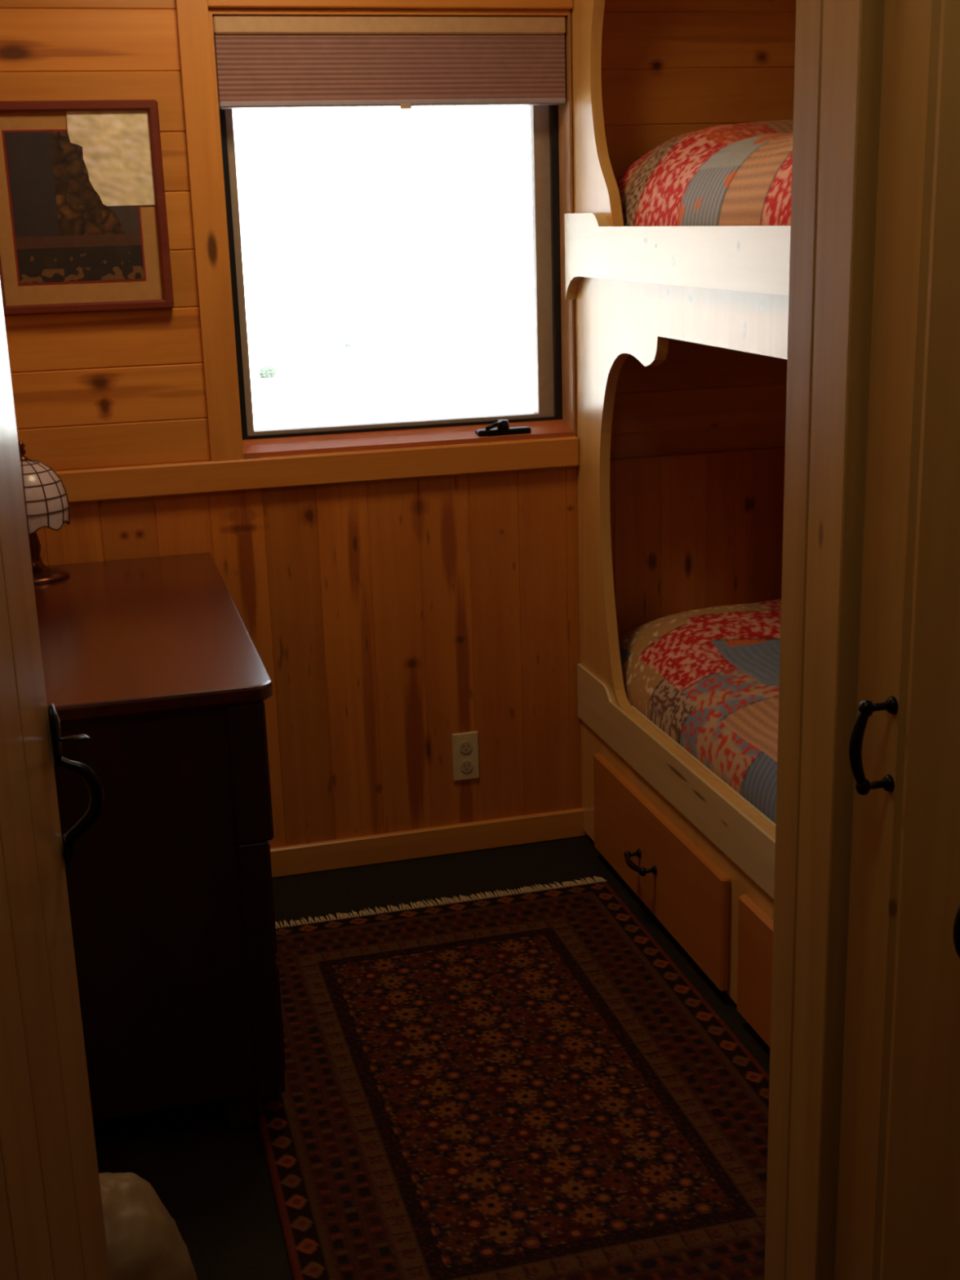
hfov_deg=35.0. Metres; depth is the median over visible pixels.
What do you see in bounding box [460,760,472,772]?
receptacle
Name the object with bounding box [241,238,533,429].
ground
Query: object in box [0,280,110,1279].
door
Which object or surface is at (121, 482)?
trim
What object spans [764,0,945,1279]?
door frame
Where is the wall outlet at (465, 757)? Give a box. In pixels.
[451,731,479,781]
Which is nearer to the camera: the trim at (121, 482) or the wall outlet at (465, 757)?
the trim at (121, 482)
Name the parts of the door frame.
frame, handle, door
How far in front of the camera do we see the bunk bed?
3.38 m
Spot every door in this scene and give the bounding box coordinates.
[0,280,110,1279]
[882,0,959,1279]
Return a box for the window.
[208,8,575,458]
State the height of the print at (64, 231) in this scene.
0.316 m
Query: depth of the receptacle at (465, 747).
3.92 m
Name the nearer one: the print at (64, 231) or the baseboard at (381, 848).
the print at (64, 231)
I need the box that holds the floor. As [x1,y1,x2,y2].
[93,835,769,1279]
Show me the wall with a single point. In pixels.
(386, 620)
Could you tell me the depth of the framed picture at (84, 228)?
3.35 m
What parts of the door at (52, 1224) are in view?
thumb lever, handle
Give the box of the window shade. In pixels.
[212,15,566,109]
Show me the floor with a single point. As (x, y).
(213, 1179)
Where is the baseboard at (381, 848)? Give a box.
[270,808,587,878]
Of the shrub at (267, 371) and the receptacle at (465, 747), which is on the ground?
the shrub at (267, 371)
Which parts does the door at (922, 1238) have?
handle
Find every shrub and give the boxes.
[258,364,276,377]
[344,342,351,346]
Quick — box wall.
[0,0,795,848]
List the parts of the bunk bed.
panel, handle, drawer, rail, rail, panel, drawer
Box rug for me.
[255,875,769,1279]
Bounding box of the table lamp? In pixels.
[17,440,70,584]
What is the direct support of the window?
in the wall
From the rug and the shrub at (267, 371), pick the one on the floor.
the rug
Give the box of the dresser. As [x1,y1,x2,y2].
[34,552,285,1129]
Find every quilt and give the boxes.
[616,119,793,226]
[618,598,781,823]
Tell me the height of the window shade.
0.199 m
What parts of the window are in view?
sash, sill, crank lever, crank handle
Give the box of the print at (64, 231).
[4,131,144,283]
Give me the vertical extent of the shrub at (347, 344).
0.206 m
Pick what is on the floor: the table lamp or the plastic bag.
the plastic bag
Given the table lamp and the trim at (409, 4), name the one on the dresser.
the table lamp
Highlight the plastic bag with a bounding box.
[98,1172,197,1279]
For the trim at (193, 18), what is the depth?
3.42 m
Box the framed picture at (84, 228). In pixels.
[0,99,173,315]
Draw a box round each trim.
[54,435,579,502]
[175,0,239,461]
[207,0,573,8]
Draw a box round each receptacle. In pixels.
[459,741,472,753]
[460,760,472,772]
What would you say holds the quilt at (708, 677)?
on the bunk bed
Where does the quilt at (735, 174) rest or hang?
on the bunk bed
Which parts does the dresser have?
drawer, post frame, drawer, drawer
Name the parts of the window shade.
head rail, rail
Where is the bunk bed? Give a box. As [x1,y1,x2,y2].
[564,0,791,1047]
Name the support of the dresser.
on the floor
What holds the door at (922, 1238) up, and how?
attached to the door frame
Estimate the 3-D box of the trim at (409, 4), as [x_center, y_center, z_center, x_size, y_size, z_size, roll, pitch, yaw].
[-0.191,-1.453,3.407,0.838,0.076,0.016,-6,16,-14]

